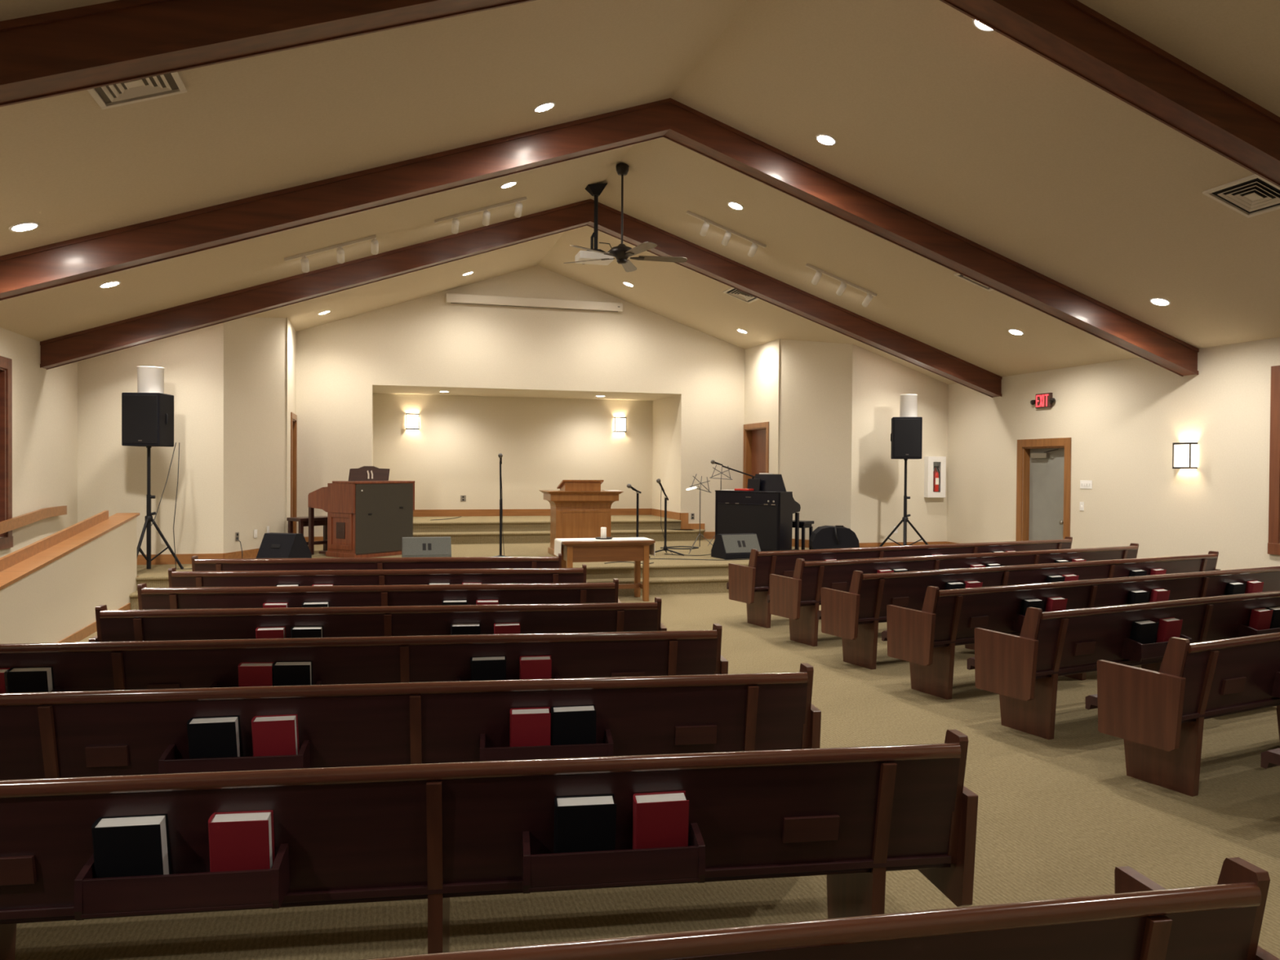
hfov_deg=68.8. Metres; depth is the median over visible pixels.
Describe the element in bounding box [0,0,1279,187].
beam
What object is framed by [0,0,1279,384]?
ceiling
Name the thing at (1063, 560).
hymnal
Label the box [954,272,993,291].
ceiling vent
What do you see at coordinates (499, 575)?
pew
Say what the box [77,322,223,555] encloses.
wall
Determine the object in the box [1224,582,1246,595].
hymnal
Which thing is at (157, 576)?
platform
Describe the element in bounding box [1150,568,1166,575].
hymnal
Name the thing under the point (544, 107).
recessed light
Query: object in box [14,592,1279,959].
floor
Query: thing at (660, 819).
hymnal
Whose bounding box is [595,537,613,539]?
tray
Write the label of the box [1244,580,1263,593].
hymnal
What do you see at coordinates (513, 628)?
hymnal
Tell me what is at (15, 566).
ledge
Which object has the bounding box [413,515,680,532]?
step
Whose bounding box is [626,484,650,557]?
microphone stand
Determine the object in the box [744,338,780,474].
wall
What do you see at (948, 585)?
hymnal
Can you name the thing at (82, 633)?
baseboard
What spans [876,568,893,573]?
hymnal
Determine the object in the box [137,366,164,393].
canister
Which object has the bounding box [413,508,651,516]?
baseboard
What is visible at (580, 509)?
pulpit
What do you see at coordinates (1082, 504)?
light switch
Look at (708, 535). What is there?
baseboard
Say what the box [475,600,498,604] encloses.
hymnal
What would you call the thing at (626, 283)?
recessed light
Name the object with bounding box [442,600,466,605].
hymnal
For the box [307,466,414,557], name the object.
pipe organ
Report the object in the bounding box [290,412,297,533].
door
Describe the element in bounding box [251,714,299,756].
hymnal
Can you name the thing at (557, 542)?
table runner
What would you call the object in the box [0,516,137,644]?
wall
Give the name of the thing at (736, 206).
recessed light
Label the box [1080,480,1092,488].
light switch
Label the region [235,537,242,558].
power cable
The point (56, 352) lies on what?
beam
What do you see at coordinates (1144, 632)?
hymnal
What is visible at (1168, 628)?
hymnal
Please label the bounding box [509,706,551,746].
hymnal
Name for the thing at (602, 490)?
sheet music
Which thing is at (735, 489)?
folder
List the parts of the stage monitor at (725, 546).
panel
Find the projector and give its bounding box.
[574,182,613,265]
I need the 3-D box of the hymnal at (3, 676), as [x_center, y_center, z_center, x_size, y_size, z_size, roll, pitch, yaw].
[-3.157,1.031,4.544,0.167,0.228,0.099,0,1,-9]
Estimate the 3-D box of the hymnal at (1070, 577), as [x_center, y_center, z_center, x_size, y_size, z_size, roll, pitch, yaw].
[4.121,1.022,8.989,0.170,0.229,0.095,0,1,-27]
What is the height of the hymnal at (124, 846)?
0.230 m
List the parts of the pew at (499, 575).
post, rail, panel, post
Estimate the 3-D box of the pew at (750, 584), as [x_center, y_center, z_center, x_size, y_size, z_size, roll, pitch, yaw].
[3.293,1.162,11.210,4.970,0.860,0.667,0,1,-27]
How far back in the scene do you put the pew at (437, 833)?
2.80 m
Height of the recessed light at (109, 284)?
0.072 m
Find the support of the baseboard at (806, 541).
attached to the wall at (815, 378)
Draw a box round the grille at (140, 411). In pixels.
[123,395,157,443]
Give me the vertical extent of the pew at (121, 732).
0.860 m
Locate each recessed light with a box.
[8,222,39,231]
[98,280,120,288]
[317,310,330,315]
[462,271,473,275]
[499,181,517,188]
[533,102,555,112]
[622,281,634,286]
[727,201,743,209]
[736,328,747,333]
[815,133,836,146]
[972,18,994,31]
[1008,328,1024,335]
[1149,297,1170,306]
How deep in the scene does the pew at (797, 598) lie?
9.22 m
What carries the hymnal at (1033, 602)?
in the pew at (926, 638)
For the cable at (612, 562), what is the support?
on the platform
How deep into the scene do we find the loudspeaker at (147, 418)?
11.66 m
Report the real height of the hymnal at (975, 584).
0.228 m
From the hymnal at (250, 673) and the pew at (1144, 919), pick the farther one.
the hymnal at (250, 673)
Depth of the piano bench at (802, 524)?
15.36 m
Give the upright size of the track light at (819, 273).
0.519 m
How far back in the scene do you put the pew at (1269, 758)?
4.23 m
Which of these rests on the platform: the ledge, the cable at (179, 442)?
the cable at (179, 442)
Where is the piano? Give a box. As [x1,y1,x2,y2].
[715,474,800,551]
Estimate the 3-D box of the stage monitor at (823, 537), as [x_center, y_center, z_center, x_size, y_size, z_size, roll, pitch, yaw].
[3.068,0.949,14.777,0.720,0.462,0.490,0,1,2]
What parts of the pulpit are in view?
moulding, panel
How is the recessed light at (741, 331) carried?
in the ceiling at (963, 128)
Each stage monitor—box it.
[256,532,311,558]
[401,536,451,557]
[711,533,761,559]
[808,525,859,549]
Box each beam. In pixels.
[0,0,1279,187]
[0,97,1199,376]
[40,198,1002,397]
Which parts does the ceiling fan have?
blade, blade, blade arm, blade, blade arm, blade, blade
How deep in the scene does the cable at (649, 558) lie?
13.77 m
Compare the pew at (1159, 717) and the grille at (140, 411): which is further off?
the grille at (140, 411)
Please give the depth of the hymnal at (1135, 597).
7.79 m
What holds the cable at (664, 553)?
on the platform
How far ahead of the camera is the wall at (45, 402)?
10.97 m
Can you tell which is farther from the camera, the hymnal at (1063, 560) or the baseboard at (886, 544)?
the baseboard at (886, 544)
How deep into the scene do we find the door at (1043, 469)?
13.70 m
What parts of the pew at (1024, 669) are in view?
arm panel, post, seat, rail, panel, rail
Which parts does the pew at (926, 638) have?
arm panel, seat, post, rail, panel, rail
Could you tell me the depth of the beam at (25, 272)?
9.02 m
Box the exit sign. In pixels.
[1030,392,1055,408]
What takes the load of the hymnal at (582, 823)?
in the pew at (437, 833)
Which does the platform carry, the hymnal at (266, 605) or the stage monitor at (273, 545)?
the stage monitor at (273, 545)
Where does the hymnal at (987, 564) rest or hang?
in the pew at (797, 598)
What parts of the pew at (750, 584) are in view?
arm panel, seat, post, rail, panel, rail, post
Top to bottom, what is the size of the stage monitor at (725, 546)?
0.360 m
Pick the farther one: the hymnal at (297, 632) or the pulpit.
the pulpit
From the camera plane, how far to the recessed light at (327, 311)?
14.86 m
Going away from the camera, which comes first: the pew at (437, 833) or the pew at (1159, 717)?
the pew at (437, 833)
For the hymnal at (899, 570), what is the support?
in the pew at (797, 598)
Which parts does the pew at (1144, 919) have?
panel, arm panel, post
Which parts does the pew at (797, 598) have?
arm panel, seat, post, rail, panel, rail, post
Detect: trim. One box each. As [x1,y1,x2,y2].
[680,512,688,528]
[688,523,704,538]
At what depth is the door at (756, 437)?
17.79 m
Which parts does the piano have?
rail, lid, leg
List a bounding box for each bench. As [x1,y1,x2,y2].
[286,515,327,551]
[792,520,813,550]
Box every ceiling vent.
[87,71,186,109]
[723,287,759,303]
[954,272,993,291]
[1202,173,1279,217]
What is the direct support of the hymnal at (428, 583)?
in the pew at (499, 575)
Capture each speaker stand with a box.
[137,448,183,568]
[879,460,928,546]
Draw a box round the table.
[560,540,655,601]
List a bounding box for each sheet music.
[601,489,621,491]
[759,472,773,474]
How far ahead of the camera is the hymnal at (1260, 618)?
6.79 m
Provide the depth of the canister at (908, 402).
14.71 m
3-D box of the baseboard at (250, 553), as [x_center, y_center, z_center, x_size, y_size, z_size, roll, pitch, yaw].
[-5.571,1.067,13.617,0.018,0.135,1.563,1,1,11]
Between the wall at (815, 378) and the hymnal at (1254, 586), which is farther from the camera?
the wall at (815, 378)
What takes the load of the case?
attached to the wall at (429, 341)
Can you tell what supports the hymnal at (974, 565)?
in the pew at (797, 598)
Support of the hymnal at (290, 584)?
in the pew at (499, 575)
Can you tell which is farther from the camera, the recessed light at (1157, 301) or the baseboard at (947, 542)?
the baseboard at (947, 542)
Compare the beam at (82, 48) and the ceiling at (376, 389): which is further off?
the ceiling at (376, 389)
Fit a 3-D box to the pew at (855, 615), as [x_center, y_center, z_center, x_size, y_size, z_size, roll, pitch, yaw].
[3.912,1.193,9.159,4.970,0.860,0.667,0,1,-27]
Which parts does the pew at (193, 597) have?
post, rail, post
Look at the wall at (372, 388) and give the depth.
17.27 m
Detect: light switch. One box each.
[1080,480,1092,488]
[1080,502,1084,511]
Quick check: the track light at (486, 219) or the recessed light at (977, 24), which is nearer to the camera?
the recessed light at (977, 24)
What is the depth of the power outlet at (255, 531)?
13.56 m
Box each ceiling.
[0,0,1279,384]
[372,386,678,400]
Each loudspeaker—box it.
[121,392,173,448]
[890,417,922,460]
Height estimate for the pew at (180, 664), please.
0.860 m
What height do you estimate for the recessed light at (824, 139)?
0.072 m
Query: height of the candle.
0.150 m
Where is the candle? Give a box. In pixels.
[600,526,606,537]
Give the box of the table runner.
[554,537,654,556]
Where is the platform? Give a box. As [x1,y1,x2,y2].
[135,538,808,591]
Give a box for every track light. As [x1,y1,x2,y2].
[284,235,378,272]
[434,196,526,234]
[686,210,766,257]
[805,263,876,306]
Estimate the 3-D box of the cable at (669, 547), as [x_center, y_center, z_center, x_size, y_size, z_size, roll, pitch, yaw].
[0.694,1.142,15.751,0.478,0.024,0.550,1,1,38]
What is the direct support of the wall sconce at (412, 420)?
attached to the wall at (543, 442)
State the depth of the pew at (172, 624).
5.85 m
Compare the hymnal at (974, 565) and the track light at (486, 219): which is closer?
the hymnal at (974, 565)
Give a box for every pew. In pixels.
[0,623,728,692]
[0,662,821,780]
[0,729,977,959]
[88,596,666,642]
[137,577,621,609]
[168,564,586,587]
[191,553,561,571]
[361,857,1279,959]
[726,536,1072,627]
[767,542,1138,646]
[817,551,1220,669]
[881,566,1279,699]
[966,591,1279,739]
[1084,631,1279,796]
[1260,747,1279,768]
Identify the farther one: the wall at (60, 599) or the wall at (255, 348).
the wall at (255, 348)
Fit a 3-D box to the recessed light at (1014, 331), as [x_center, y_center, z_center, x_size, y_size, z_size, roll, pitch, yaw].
[4.993,-1.964,12.420,0.198,0.072,0.209,0,1,-10]
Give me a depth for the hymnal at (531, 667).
4.90 m
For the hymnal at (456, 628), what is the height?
0.229 m
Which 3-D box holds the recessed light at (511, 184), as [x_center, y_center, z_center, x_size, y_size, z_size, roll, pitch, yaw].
[-1.489,-3.343,10.592,0.198,0.072,0.209,0,1,-21]
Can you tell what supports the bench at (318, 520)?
on the platform
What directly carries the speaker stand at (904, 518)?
on the platform
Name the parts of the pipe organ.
leg, moulding, lid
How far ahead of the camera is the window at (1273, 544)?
10.06 m
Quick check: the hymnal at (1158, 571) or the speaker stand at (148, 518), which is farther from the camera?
the speaker stand at (148, 518)
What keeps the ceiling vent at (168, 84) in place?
in the ceiling at (963, 128)
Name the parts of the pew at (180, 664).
rail, post, arm panel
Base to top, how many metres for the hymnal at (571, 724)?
0.232 m
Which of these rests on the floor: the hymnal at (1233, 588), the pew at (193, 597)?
the pew at (193, 597)
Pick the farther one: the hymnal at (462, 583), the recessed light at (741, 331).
the recessed light at (741, 331)
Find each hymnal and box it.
[0,667,9,693]
[6,666,54,693]
[91,813,171,878]
[186,715,242,758]
[208,809,275,871]
[238,662,274,687]
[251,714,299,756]
[255,626,285,639]
[262,602,288,608]
[272,660,312,685]
[275,583,299,586]
[290,626,323,638]
[302,601,328,607]
[311,583,333,586]
[427,582,450,584]
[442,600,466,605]
[450,623,479,635]
[462,582,481,584]
[470,655,506,680]
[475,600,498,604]
[493,622,519,634]
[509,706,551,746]
[519,655,551,679]
[551,704,596,745]
[553,793,616,853]
[632,791,688,848]
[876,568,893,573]
[891,568,909,572]
[944,581,965,590]
[964,580,982,588]
[969,564,985,568]
[985,563,1002,567]
[1020,598,1044,616]
[1044,596,1067,612]
[1045,574,1065,582]
[1054,559,1070,563]
[1062,573,1079,581]
[1071,558,1086,562]
[1126,589,1149,604]
[1128,568,1146,577]
[1129,619,1158,644]
[1149,588,1170,602]
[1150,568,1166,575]
[1155,617,1182,642]
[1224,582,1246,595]
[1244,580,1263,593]
[1248,607,1273,630]
[1266,606,1279,628]
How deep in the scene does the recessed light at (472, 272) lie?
15.45 m
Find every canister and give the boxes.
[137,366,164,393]
[899,394,917,417]
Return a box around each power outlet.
[235,532,239,541]
[253,529,257,537]
[460,495,466,501]
[690,513,694,519]
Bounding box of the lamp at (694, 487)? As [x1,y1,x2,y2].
[686,485,700,490]
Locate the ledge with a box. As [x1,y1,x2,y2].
[0,510,139,590]
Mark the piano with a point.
(766, 511)
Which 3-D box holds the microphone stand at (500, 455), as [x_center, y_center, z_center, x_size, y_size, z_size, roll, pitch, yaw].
[-2.059,0.378,13.907,0.267,1.553,0.265,0,1,-16]
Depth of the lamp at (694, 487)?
14.76 m
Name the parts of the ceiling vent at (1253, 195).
plate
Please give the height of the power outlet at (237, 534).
0.120 m
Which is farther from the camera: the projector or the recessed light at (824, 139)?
the projector
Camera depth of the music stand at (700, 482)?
14.91 m
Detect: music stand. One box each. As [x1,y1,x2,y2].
[688,474,712,553]
[707,465,733,546]
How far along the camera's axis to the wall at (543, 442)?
18.78 m
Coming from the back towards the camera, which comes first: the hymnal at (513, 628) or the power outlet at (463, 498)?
the power outlet at (463, 498)
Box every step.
[128,575,728,609]
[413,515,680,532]
[413,528,705,544]
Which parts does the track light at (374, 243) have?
track rail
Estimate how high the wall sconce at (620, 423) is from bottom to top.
0.312 m
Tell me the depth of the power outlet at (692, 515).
17.79 m
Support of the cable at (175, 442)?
hanging from the loudspeaker at (147, 418)
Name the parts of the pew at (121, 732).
rail, post, arm panel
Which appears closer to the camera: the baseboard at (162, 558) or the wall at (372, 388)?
the baseboard at (162, 558)
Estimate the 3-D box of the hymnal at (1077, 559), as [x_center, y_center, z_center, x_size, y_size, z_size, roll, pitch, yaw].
[4.958,1.007,10.596,0.168,0.228,0.095,0,1,-27]
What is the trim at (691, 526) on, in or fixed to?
attached to the wall at (429, 341)
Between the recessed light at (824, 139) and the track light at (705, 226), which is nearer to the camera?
the recessed light at (824, 139)
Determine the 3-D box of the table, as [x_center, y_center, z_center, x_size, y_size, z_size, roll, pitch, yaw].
[-0.461,1.162,12.099,1.200,0.785,0.570,0,1,-16]
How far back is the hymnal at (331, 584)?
7.86 m
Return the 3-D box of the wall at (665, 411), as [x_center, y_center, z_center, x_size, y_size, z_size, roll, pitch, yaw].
[0.565,-0.095,18.767,0.150,3.140,1.750,0,1,-16]
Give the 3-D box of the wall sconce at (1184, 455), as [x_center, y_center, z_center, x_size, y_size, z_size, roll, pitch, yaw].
[6.492,-0.289,11.140,0.111,0.312,0.252,0,1,-16]
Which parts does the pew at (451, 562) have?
post, rail, panel, post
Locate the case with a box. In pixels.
[445,293,622,311]
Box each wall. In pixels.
[0,327,77,557]
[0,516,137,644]
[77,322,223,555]
[223,316,285,553]
[285,317,296,533]
[296,265,745,537]
[372,388,373,466]
[373,393,653,509]
[652,395,678,512]
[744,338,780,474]
[778,339,852,539]
[850,344,948,542]
[946,337,1279,570]
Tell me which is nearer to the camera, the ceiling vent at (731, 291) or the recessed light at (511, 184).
the recessed light at (511, 184)
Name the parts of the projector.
mount plate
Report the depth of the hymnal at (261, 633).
5.72 m
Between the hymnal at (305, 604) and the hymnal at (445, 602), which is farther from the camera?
the hymnal at (445, 602)
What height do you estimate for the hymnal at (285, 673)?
0.232 m
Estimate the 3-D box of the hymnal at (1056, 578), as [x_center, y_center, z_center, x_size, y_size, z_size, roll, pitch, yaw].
[3.938,1.022,8.896,0.184,0.230,0.101,0,1,-27]
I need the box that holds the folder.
[734,488,754,490]
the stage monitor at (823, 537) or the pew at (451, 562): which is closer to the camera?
the pew at (451, 562)
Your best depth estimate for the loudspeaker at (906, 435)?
14.62 m
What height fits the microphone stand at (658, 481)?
1.186 m
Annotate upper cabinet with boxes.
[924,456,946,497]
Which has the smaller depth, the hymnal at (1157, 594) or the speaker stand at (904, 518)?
the hymnal at (1157, 594)
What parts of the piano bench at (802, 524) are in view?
seat, leg, leg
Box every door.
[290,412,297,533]
[742,422,768,488]
[1015,437,1071,541]
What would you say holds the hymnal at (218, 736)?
in the pew at (121, 732)
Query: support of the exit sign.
attached to the wall at (1122, 420)
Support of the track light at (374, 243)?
attached to the ceiling at (963, 128)
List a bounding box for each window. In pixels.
[0,355,66,550]
[1267,365,1279,555]
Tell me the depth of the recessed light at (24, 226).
7.22 m
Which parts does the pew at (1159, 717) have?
arm panel, post, seat, rail, panel, rail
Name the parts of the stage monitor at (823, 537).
handle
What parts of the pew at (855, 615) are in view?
arm panel, seat, post, rail, panel, rail, post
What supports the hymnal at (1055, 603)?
in the pew at (926, 638)
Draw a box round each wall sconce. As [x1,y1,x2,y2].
[405,413,419,430]
[613,417,626,432]
[1172,442,1197,468]
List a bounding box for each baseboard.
[57,603,130,642]
[137,553,223,564]
[223,548,258,558]
[304,536,323,544]
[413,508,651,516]
[651,508,680,519]
[704,531,715,538]
[791,538,808,547]
[858,541,946,547]
[946,541,960,543]
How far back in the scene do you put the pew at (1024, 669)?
6.08 m
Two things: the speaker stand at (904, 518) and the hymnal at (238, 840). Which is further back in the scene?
the speaker stand at (904, 518)
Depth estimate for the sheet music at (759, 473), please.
15.25 m
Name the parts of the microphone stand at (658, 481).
leg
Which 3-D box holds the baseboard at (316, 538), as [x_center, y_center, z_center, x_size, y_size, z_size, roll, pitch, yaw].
[-5.436,1.036,16.006,0.865,0.135,0.018,0,1,-16]
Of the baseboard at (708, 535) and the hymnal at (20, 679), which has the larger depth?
the baseboard at (708, 535)
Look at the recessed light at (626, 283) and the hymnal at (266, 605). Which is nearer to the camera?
the hymnal at (266, 605)
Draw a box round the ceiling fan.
[563,163,687,271]
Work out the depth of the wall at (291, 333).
14.71 m
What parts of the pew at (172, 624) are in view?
arm panel, post, rail, post, arm panel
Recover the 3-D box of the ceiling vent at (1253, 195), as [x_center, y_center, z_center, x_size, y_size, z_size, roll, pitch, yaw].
[5.015,-2.320,7.645,0.497,0.183,0.520,0,1,-16]
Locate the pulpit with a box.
[539,480,623,555]
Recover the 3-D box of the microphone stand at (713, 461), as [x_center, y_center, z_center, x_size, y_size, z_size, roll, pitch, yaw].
[1.658,0.413,15.714,1.058,1.488,0.434,0,1,-16]
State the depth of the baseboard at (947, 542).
15.74 m
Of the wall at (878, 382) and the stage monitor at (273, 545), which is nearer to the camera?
the stage monitor at (273, 545)
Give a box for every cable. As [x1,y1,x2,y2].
[151,442,176,525]
[173,442,191,568]
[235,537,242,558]
[604,561,653,564]
[648,558,749,559]
[660,546,698,549]
[664,553,711,555]
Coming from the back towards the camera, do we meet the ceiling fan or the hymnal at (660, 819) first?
the ceiling fan
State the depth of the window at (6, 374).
9.98 m
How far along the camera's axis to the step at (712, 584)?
12.73 m
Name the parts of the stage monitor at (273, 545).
handle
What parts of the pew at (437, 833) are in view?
seat, rail, panel, rail, arm panel, post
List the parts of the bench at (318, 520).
leg, leg, seat, leg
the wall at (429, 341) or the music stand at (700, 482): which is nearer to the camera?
the music stand at (700, 482)
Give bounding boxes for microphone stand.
[493,453,509,556]
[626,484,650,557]
[654,478,684,555]
[711,459,755,478]
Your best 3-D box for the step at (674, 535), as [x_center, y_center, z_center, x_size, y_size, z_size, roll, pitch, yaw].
[-1.872,1.021,16.993,6.430,0.190,0.770,0,1,-16]
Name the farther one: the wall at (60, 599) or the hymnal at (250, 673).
the wall at (60, 599)
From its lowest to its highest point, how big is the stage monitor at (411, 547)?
0.330 m
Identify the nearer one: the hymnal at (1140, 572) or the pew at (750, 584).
the hymnal at (1140, 572)
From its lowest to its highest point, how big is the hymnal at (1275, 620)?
0.231 m
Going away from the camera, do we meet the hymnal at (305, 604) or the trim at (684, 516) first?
the hymnal at (305, 604)
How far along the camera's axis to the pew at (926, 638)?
7.16 m
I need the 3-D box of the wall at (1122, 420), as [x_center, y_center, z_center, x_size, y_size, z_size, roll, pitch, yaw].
[7.473,0.054,8.158,0.180,3.214,16.100,0,1,-16]
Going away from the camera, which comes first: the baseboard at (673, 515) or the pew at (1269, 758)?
the pew at (1269, 758)
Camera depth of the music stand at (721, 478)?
16.34 m
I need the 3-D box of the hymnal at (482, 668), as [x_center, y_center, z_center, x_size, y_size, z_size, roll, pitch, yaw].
[-0.794,1.040,4.901,0.186,0.231,0.097,0,1,-8]
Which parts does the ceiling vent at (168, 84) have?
plate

